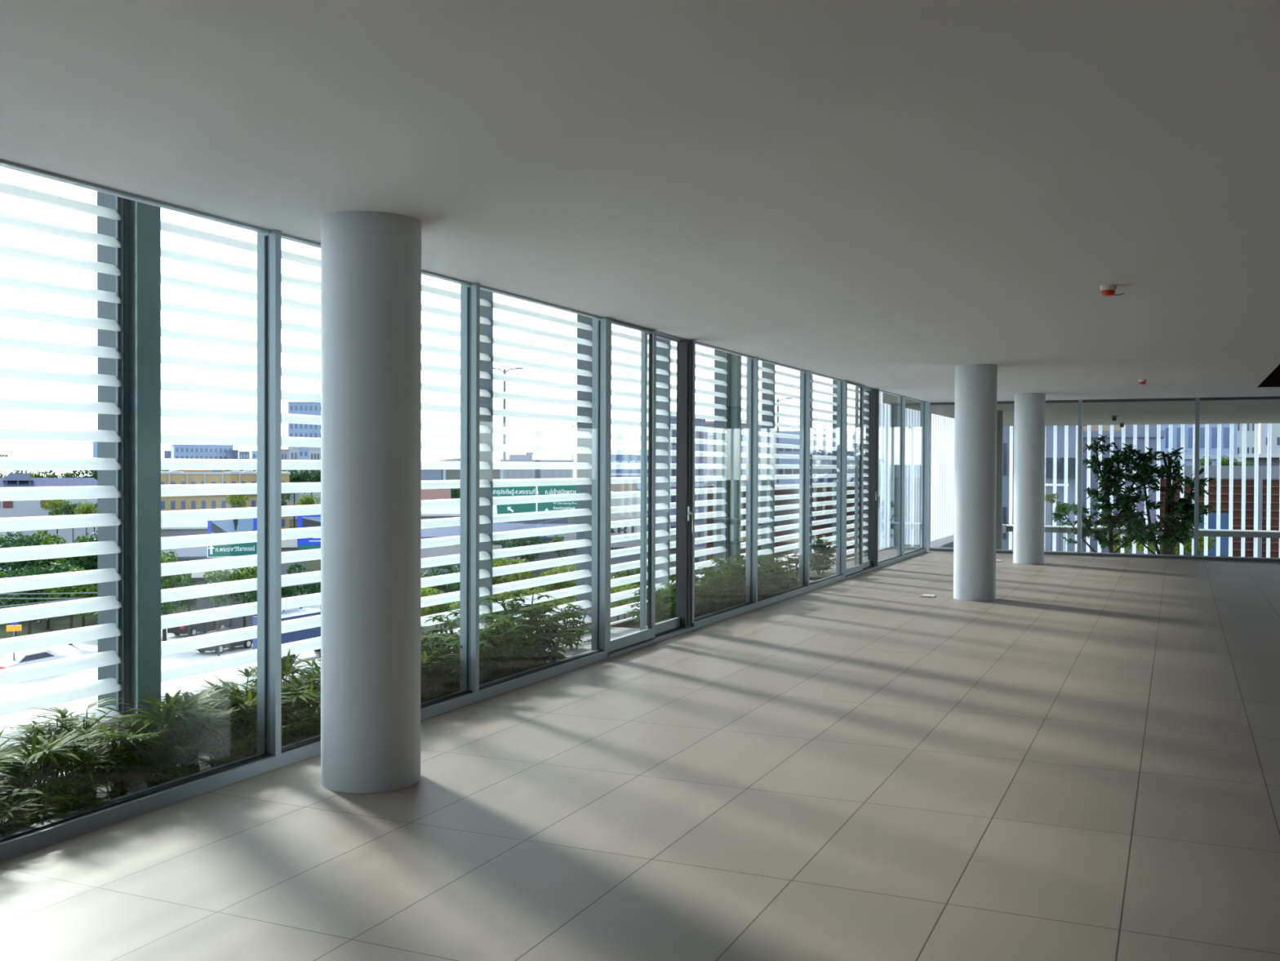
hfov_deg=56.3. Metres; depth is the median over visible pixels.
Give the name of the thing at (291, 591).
street tree
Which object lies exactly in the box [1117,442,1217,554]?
tree
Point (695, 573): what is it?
plant
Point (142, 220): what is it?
column steel
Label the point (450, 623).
plant
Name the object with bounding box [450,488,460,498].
street tree
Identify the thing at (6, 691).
road
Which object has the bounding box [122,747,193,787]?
palm
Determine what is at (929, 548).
window
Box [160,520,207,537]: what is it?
shed
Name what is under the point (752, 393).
window
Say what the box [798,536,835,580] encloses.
shrub
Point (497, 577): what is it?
street tree
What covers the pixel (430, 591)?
street tree
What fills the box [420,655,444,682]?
palm
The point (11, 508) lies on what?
house
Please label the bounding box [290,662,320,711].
palm
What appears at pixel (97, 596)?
overhead cable
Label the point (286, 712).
palm
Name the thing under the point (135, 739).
palm
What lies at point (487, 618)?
plant
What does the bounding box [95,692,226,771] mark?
palm
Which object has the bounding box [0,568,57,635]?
street tree
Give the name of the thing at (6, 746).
palm
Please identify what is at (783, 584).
plant
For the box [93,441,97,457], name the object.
tower block
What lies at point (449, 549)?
shed
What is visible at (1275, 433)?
tower block
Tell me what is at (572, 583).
street tree
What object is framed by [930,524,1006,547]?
walkway
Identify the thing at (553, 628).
plant
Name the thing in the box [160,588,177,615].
street tree
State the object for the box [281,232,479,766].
window
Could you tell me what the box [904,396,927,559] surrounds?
window
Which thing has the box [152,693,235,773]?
palm
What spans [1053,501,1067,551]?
street tree
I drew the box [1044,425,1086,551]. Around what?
block
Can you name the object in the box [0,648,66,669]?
car
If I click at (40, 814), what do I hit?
palm
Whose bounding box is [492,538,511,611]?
street tree
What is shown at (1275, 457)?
roof canopy
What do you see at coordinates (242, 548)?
road sign
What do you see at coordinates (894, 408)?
column steel
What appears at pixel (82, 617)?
street tree
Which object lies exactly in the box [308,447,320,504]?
house
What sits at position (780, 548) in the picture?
louver
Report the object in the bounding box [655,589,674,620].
plant
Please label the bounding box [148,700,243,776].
palm
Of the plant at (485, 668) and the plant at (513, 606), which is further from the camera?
the plant at (513, 606)
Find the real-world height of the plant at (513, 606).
0.656 m
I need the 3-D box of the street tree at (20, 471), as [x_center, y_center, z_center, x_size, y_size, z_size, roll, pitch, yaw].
[-125.005,3.645,242.090,6.503,12.601,7.278,1,1,36]
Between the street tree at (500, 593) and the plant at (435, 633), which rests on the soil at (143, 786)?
the plant at (435, 633)
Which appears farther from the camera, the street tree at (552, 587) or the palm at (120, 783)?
the street tree at (552, 587)
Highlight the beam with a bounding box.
[1006,524,1279,537]
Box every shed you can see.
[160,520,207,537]
[160,546,222,582]
[191,567,255,631]
[281,538,310,597]
[421,488,450,499]
[421,505,497,519]
[421,523,524,617]
[421,544,502,648]
[520,524,576,603]
[564,533,675,628]
[610,483,636,492]
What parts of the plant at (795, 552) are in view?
stem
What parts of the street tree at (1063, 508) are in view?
crown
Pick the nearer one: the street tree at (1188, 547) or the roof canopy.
the street tree at (1188, 547)
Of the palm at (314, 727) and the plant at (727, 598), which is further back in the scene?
the plant at (727, 598)
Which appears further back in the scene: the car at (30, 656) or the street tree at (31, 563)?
the street tree at (31, 563)
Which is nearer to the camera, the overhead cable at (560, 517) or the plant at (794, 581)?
the plant at (794, 581)
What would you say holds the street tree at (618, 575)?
on the ground
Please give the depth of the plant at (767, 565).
15.12 m
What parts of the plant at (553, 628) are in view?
stem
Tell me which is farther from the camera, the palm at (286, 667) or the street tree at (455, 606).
the street tree at (455, 606)
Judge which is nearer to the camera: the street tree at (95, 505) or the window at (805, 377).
the window at (805, 377)
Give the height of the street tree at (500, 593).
7.504 m
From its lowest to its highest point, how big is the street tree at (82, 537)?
6.874 m
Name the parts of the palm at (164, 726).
stem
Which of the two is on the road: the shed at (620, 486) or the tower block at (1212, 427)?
the shed at (620, 486)
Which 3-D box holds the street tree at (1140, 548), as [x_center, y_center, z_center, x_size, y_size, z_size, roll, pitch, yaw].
[21.030,7.370,49.799,1.037,10.941,1.525,1,1,26]
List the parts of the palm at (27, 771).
stem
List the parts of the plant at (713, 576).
stem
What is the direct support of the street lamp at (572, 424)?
on the ground
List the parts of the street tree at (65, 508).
crown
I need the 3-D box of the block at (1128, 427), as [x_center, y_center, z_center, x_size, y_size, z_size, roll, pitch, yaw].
[35.092,3.869,84.522,2.660,17.136,14.400,1,1,23]
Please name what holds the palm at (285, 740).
on the soil at (143, 786)
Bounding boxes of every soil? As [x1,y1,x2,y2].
[0,668,527,828]
[622,593,771,628]
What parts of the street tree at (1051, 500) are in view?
crown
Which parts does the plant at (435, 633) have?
stem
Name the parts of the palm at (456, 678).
stem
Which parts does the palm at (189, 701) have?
stem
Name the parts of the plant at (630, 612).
stem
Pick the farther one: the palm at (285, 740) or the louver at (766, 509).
the louver at (766, 509)
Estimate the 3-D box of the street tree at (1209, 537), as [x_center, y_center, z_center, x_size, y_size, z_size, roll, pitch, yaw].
[25.704,7.457,54.932,1.679,10.677,1.446,0,1,-37]
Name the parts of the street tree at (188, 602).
crown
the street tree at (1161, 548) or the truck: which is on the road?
the truck
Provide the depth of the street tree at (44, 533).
113.09 m
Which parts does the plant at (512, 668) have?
stem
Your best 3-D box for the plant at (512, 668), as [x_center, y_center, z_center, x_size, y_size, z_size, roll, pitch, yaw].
[-1.048,1.352,9.418,0.541,0.500,0.503,0,1,22]
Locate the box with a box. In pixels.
[920,594,936,597]
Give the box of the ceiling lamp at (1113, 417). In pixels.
[1110,415,1118,421]
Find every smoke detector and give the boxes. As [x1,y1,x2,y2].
[1099,284,1124,296]
[1138,379,1150,384]
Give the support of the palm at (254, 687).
on the soil at (143, 786)
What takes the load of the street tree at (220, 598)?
on the ground
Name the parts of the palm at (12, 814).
stem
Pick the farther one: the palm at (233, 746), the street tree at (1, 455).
the street tree at (1, 455)
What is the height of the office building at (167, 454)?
18.976 m
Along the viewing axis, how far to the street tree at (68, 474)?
247.54 m
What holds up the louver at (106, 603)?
attached to the roof
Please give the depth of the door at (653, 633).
11.57 m
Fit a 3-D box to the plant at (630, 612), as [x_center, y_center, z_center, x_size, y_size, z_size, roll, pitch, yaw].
[0.066,1.351,12.736,0.519,0.431,0.622,1,1,34]
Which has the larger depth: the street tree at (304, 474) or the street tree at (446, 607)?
the street tree at (304, 474)
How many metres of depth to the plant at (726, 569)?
14.91 m
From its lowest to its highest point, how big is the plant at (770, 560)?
0.518 m
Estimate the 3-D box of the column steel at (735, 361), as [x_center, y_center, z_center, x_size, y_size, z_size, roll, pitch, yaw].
[1.239,0.049,15.952,0.165,3.980,0.170,1,1,24]
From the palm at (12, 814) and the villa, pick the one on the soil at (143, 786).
the palm at (12, 814)
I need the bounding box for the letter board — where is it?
[610,497,640,533]
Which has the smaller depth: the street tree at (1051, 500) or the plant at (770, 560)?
the plant at (770, 560)
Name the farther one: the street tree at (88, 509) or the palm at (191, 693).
the street tree at (88, 509)
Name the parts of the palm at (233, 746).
stem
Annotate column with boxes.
[320,211,421,792]
[953,364,997,600]
[995,410,1003,549]
[1013,392,1045,564]
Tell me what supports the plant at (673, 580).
on the soil at (634, 625)
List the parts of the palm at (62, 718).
stem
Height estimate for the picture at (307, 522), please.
0.950 m
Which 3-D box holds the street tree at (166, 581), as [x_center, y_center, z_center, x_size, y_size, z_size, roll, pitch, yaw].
[-35.928,8.820,89.405,3.833,6.600,4.025,0,1,14]
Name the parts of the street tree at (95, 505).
crown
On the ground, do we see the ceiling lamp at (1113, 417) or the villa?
the villa
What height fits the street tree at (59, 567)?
5.781 m
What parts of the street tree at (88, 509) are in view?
crown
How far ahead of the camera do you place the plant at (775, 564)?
15.97 m
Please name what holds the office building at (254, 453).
on the ground
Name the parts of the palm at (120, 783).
stem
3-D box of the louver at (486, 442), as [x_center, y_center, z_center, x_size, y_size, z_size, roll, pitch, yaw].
[-1.786,-0.040,9.582,0.202,3.689,1.988,1,1,24]
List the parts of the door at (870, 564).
jamb post, handle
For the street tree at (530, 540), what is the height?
8.575 m
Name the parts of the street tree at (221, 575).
crown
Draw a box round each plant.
[420,625,450,676]
[420,626,459,679]
[420,635,463,702]
[422,631,493,693]
[424,609,497,679]
[444,629,504,691]
[479,589,554,659]
[479,617,533,682]
[480,614,519,672]
[480,619,544,676]
[499,605,566,673]
[515,602,587,669]
[546,603,591,648]
[625,586,669,626]
[655,586,701,622]
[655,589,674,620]
[657,584,675,613]
[658,578,675,593]
[663,586,706,617]
[667,571,710,596]
[693,582,717,617]
[694,568,724,603]
[694,572,733,614]
[695,569,741,610]
[700,556,744,598]
[706,570,747,607]
[711,555,767,604]
[720,557,777,598]
[743,554,778,568]
[743,562,777,599]
[757,553,795,583]
[757,559,795,592]
[758,563,785,595]
[761,564,789,590]
[773,550,814,587]
[773,568,798,591]
[781,566,799,590]
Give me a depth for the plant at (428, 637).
8.31 m
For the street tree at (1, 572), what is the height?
5.248 m
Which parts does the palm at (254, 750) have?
stem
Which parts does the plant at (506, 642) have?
stem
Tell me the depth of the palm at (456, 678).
8.36 m
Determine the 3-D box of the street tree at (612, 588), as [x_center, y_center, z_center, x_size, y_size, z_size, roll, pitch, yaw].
[-1.758,8.485,52.159,2.268,8.460,1.542,0,1,-24]
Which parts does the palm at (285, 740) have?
stem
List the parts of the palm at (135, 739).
stem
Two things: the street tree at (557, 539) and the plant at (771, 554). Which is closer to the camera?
the plant at (771, 554)
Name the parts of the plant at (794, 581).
stem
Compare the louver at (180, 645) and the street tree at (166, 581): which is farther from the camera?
the street tree at (166, 581)
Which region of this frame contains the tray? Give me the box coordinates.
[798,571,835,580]
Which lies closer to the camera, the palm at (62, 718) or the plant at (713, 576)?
the palm at (62, 718)
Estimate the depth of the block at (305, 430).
419.48 m
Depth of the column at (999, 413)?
26.82 m
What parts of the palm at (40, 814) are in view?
stem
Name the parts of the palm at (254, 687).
stem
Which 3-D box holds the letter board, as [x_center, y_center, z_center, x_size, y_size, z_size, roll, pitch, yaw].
[-1.855,6.650,110.155,3.900,10.669,0.340,0,1,-1]
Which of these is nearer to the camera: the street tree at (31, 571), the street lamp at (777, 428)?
the street tree at (31, 571)
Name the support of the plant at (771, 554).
on the soil at (634, 625)
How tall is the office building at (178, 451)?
21.222 m
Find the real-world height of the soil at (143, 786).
0.410 m
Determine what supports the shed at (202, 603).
on the road
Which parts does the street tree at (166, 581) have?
crown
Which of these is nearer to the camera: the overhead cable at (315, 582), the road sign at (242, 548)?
the overhead cable at (315, 582)
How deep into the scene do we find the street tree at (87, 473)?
250.18 m
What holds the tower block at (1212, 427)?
on the ground
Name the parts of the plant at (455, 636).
stem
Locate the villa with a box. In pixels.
[499,459,574,524]
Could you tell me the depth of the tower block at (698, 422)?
119.98 m
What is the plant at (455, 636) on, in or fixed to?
on the soil at (143, 786)
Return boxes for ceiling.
[0,0,1279,426]
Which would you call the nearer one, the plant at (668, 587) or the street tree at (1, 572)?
the plant at (668, 587)
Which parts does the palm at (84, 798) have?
stem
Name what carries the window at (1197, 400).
on the floor
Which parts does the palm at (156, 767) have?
stem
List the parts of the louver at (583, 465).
fin plate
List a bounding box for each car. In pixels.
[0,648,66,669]
[167,617,231,635]
[195,627,253,653]
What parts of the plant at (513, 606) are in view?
stem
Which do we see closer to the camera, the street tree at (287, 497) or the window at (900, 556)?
the window at (900, 556)
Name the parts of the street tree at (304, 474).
crown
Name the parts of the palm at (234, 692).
stem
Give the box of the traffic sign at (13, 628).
[6,621,22,660]
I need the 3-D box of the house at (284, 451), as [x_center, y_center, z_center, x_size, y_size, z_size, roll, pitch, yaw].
[-100.580,0.025,336.754,3.342,17.660,14.400,0,1,-17]
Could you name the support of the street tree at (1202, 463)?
on the ground
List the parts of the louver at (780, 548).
fin plate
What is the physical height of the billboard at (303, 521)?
8.701 m
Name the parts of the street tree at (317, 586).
crown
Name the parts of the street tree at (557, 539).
crown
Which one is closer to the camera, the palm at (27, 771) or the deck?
the palm at (27, 771)
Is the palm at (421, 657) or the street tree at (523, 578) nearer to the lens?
the palm at (421, 657)
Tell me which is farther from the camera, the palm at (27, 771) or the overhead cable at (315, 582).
the overhead cable at (315, 582)
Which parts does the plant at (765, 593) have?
stem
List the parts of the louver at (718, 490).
fin plate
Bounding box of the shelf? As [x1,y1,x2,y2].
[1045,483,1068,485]
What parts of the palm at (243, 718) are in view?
stem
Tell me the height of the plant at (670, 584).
0.401 m
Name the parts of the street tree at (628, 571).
crown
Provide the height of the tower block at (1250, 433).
50.810 m
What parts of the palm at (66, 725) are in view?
stem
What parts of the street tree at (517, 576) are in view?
crown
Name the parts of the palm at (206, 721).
stem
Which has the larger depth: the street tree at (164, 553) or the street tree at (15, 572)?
the street tree at (164, 553)
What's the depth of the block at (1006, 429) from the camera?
60.02 m
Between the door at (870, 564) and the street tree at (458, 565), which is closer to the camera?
the door at (870, 564)
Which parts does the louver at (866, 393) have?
fin plate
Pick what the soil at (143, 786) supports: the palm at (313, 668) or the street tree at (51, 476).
the palm at (313, 668)
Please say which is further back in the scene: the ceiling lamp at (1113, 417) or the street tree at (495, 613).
the street tree at (495, 613)
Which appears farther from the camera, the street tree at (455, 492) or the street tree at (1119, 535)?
the street tree at (455, 492)
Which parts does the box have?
lid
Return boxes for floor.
[0,551,1279,960]
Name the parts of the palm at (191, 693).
stem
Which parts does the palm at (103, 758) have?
stem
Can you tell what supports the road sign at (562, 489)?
on the road
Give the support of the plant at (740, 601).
on the soil at (634, 625)
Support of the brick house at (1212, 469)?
on the ground
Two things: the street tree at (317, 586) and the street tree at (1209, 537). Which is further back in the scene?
the street tree at (317, 586)
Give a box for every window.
[0,159,281,860]
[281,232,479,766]
[479,284,609,700]
[690,341,758,628]
[757,358,810,608]
[805,371,847,591]
[876,389,905,567]
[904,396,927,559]
[926,402,955,551]
[995,400,1082,555]
[1079,397,1199,559]
[1195,395,1279,562]
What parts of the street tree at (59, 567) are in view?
crown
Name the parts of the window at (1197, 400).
sill rail, head rail, frame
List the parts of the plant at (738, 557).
stem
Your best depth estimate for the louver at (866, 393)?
22.93 m
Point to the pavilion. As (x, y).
(426, 474)
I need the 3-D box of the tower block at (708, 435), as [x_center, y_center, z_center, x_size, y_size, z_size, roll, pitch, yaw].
[11.684,3.187,141.960,8.224,19.950,14.550,0,1,5]
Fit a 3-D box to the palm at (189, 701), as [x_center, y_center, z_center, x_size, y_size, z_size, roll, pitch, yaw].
[-2.456,1.340,6.163,0.648,0.593,0.682,0,1,10]
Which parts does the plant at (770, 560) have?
stem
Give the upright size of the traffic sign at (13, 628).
4.093 m
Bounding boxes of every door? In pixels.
[608,319,695,657]
[845,381,879,578]
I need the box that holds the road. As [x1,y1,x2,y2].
[0,604,541,746]
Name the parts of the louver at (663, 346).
fin plate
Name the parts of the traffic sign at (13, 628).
plate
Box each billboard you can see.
[207,517,257,558]
[297,514,320,595]
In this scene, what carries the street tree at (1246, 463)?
on the ground
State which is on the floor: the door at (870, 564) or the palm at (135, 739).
the door at (870, 564)
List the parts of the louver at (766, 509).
fin plate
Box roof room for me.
[509,452,533,459]
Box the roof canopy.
[1238,453,1279,466]
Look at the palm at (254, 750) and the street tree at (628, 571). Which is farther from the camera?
the street tree at (628, 571)
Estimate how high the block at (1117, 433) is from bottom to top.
15.249 m
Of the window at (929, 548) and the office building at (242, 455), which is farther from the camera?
the office building at (242, 455)
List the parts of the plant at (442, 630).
stem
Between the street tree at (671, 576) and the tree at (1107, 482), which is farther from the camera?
the street tree at (671, 576)
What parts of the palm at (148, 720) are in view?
stem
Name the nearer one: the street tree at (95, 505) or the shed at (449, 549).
the shed at (449, 549)
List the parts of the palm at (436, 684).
stem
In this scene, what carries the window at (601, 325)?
on the floor
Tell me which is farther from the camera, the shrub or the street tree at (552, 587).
the street tree at (552, 587)
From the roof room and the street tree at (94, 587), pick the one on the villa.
the roof room
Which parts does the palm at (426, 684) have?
stem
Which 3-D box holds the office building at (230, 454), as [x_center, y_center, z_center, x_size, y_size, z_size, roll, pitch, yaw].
[-162.418,-2.587,476.660,4.852,19.012,14.400,0,1,-19]
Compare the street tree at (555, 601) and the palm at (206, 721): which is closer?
the palm at (206, 721)
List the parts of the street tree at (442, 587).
crown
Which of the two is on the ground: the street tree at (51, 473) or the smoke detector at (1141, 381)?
the street tree at (51, 473)
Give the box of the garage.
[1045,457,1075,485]
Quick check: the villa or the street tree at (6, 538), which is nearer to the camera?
the street tree at (6, 538)
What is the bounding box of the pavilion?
[421,457,502,523]
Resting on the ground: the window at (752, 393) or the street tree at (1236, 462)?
the street tree at (1236, 462)
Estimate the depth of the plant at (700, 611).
13.01 m
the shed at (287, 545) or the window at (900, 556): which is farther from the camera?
the shed at (287, 545)
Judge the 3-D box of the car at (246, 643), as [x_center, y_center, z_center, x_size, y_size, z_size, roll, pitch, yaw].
[-29.642,11.398,85.489,1.840,1.460,4.631,1,1,24]
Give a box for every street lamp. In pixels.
[493,367,524,523]
[555,423,564,459]
[571,423,576,524]
[774,397,791,483]
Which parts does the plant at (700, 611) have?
stem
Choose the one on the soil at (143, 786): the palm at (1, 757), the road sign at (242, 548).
the palm at (1, 757)
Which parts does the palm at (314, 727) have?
stem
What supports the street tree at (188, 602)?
on the ground
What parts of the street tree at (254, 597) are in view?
crown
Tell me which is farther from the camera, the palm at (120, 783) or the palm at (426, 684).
the palm at (426, 684)
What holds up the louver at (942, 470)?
attached to the roof
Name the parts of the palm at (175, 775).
stem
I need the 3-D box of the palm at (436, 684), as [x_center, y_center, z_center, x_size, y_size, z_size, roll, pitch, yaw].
[-1.496,1.345,8.279,0.647,0.537,0.562,0,1,13]
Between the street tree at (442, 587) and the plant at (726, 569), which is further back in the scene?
the street tree at (442, 587)
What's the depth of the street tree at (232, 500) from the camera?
173.04 m
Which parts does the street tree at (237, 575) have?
crown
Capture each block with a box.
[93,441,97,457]
[287,401,320,500]
[670,415,705,583]
[703,421,775,572]
[774,431,799,483]
[812,434,859,483]
[1001,426,1013,549]
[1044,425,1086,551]
[1082,430,1164,554]
[1083,424,1121,431]
[1124,424,1156,430]
[1160,423,1238,465]
[1236,423,1254,462]
[1260,422,1279,453]
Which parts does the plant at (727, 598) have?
stem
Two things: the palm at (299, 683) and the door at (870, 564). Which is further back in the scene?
the door at (870, 564)
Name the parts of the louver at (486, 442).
fin plate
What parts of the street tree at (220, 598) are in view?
crown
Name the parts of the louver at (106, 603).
fin plate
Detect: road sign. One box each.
[207,542,257,558]
[493,484,613,524]
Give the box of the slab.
[0,543,905,804]
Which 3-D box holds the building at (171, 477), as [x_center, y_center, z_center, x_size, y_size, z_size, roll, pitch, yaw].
[-72.756,3.403,206.601,23.135,14.277,14.550,0,1,-19]
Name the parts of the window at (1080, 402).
sill rail, head rail, frame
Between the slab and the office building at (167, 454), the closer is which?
the slab
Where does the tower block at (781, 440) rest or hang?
on the ground
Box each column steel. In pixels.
[115,195,160,768]
[724,351,741,568]
[890,404,897,546]
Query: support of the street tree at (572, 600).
on the ground
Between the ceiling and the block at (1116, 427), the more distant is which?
the block at (1116, 427)
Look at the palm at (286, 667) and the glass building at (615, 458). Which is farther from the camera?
the glass building at (615, 458)
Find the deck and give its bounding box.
[533,544,943,663]
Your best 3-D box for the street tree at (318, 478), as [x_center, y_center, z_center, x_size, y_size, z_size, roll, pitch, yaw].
[-66.944,3.982,251.331,5.073,12.150,4.533,0,1,-8]
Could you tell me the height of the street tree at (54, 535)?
6.549 m
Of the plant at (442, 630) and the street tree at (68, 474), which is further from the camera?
the street tree at (68, 474)
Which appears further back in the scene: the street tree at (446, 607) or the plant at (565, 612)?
the street tree at (446, 607)
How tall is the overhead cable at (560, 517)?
1.813 m
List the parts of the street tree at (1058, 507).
crown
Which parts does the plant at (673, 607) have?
stem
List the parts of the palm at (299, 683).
stem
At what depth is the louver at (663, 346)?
13.40 m
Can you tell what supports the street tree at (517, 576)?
on the ground
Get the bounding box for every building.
[163,450,171,471]
[170,444,234,458]
[226,449,239,471]
[238,451,249,471]
[251,450,257,471]
[610,453,648,531]
[703,483,859,571]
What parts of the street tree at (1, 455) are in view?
crown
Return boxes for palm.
[0,706,115,805]
[0,726,40,811]
[0,727,89,818]
[0,727,106,825]
[0,744,22,800]
[0,748,15,832]
[0,790,79,829]
[0,793,48,835]
[14,697,133,795]
[20,724,142,808]
[31,778,118,819]
[64,719,179,799]
[81,760,151,799]
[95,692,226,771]
[99,681,233,786]
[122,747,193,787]
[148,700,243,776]
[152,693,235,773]
[152,731,214,781]
[158,692,257,768]
[182,692,282,763]
[190,672,298,759]
[190,733,253,770]
[194,667,282,747]
[202,681,297,756]
[222,719,288,758]
[238,648,320,738]
[243,682,320,746]
[253,663,320,734]
[281,670,320,736]
[281,710,311,746]
[283,715,320,742]
[286,657,320,725]
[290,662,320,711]
[420,640,462,700]
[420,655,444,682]
[420,674,448,702]
[420,685,432,702]
[432,666,466,694]
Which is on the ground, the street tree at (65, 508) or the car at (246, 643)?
the street tree at (65, 508)
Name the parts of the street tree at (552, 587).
crown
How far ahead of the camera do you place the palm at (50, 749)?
5.54 m
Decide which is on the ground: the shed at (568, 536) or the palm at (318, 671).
the shed at (568, 536)
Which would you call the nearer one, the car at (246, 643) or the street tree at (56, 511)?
the car at (246, 643)
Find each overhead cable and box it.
[0,582,320,599]
[0,591,97,594]
[0,595,97,607]
[493,517,562,532]
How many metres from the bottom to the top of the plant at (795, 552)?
0.568 m
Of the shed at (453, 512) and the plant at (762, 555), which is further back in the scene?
the shed at (453, 512)
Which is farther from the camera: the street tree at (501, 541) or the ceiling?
the street tree at (501, 541)
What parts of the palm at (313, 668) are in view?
stem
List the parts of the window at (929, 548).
frame, sill rail, head rail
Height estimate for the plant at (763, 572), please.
0.627 m
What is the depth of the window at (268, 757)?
6.40 m
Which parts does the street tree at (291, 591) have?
crown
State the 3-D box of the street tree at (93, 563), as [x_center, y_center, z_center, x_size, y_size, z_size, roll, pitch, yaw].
[-49.425,8.039,108.907,4.573,7.589,6.725,0,1,-12]
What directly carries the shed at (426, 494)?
on the road
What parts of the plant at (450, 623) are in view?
stem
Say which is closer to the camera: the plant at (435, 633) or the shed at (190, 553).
the plant at (435, 633)
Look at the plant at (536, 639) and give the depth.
9.60 m
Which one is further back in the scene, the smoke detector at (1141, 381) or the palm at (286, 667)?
the smoke detector at (1141, 381)
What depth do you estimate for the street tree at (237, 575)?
93.62 m
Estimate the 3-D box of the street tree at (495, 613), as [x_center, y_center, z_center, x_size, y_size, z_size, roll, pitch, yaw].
[-6.743,8.710,53.536,1.457,7.935,1.387,1,1,24]
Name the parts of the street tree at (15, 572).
crown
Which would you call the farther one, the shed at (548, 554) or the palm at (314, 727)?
the shed at (548, 554)
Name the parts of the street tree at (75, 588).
crown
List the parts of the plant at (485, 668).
stem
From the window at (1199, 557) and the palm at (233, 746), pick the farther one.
the window at (1199, 557)
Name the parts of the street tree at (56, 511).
crown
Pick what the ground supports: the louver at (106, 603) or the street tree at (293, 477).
the street tree at (293, 477)
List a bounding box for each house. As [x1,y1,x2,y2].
[0,473,97,571]
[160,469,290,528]
[281,448,288,471]
[288,446,299,519]
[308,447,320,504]
[1160,465,1279,557]
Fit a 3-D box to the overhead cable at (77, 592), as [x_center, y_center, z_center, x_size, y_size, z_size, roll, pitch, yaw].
[-25.576,6.115,73.001,0.066,0.776,29.286,1,1,41]
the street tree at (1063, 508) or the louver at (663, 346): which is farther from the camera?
the street tree at (1063, 508)
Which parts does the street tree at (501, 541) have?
crown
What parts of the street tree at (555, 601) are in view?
crown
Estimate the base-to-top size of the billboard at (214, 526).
8.858 m
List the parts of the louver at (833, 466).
fin plate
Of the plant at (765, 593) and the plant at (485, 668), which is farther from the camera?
the plant at (765, 593)
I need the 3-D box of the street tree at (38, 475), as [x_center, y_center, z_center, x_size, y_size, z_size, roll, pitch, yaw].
[-136.194,3.132,269.290,5.336,12.878,5.543,1,1,30]
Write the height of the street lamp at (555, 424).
22.492 m
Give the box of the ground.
[0,504,576,782]
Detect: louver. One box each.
[0,182,125,781]
[160,220,320,728]
[421,284,493,653]
[492,301,592,636]
[610,330,671,623]
[669,344,728,584]
[740,361,775,566]
[773,369,813,569]
[811,379,836,568]
[846,387,869,558]
[878,391,954,550]
[1008,423,1279,557]
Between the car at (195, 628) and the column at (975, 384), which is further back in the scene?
the car at (195, 628)
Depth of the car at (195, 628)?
92.80 m
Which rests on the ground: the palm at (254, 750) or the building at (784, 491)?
the building at (784, 491)
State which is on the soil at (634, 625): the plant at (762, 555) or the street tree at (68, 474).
the plant at (762, 555)
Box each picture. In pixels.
[211,518,253,533]
[302,516,320,527]
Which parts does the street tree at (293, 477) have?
crown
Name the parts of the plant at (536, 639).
stem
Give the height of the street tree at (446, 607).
7.262 m
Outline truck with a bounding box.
[253,607,320,663]
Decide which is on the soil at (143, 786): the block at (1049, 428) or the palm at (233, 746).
the palm at (233, 746)
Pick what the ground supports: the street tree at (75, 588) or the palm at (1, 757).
the street tree at (75, 588)
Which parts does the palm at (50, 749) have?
stem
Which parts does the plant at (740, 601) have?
stem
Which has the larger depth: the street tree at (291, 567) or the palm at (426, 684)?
the street tree at (291, 567)
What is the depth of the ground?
100.39 m
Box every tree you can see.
[0,453,10,477]
[0,470,20,477]
[0,531,41,577]
[0,538,22,578]
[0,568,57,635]
[0,570,40,636]
[0,571,8,595]
[1,536,53,575]
[4,470,35,477]
[11,558,80,628]
[25,529,64,572]
[28,470,48,477]
[39,566,94,644]
[40,499,74,544]
[41,533,77,571]
[44,470,55,477]
[48,473,61,477]
[55,535,97,571]
[58,470,79,477]
[59,501,84,542]
[64,530,97,570]
[66,470,97,479]
[71,567,88,626]
[73,500,97,535]
[74,582,97,618]
[77,502,97,533]
[160,549,180,563]
[160,554,189,641]
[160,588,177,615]
[173,573,196,611]
[173,582,197,636]
[203,568,234,629]
[207,577,238,656]
[223,565,257,627]
[225,493,251,507]
[235,575,257,615]
[281,493,294,506]
[281,586,298,611]
[284,563,319,608]
[288,469,302,527]
[292,492,319,505]
[296,469,320,497]
[297,581,320,657]
[308,470,320,482]
[421,564,460,627]
[421,586,446,616]
[430,594,453,629]
[446,564,460,602]
[449,600,459,610]
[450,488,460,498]
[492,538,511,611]
[492,556,536,631]
[492,564,506,595]
[492,593,506,615]
[497,589,526,616]
[506,535,548,561]
[509,586,554,623]
[515,571,545,594]
[538,568,566,618]
[545,596,567,636]
[550,533,568,620]
[551,564,576,626]
[562,595,576,617]
[573,577,626,608]
[610,568,639,618]
[610,576,639,621]
[613,565,648,599]
[669,561,675,592]
[1044,492,1060,522]
[1047,434,1155,552]
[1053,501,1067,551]
[1058,502,1072,551]
[1101,524,1142,553]
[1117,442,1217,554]
[1135,526,1155,553]
[1151,541,1163,553]
[1174,536,1204,555]
[1189,526,1216,555]
[1199,455,1211,465]
[1215,454,1229,465]
[1225,457,1239,466]
[1237,459,1253,466]
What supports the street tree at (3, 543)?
on the ground
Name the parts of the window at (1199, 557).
sill rail, head rail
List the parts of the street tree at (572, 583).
crown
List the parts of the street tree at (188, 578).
crown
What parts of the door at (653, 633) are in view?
jamb post, handle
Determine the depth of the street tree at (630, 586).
55.55 m
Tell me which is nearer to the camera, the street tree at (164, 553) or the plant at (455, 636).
the plant at (455, 636)

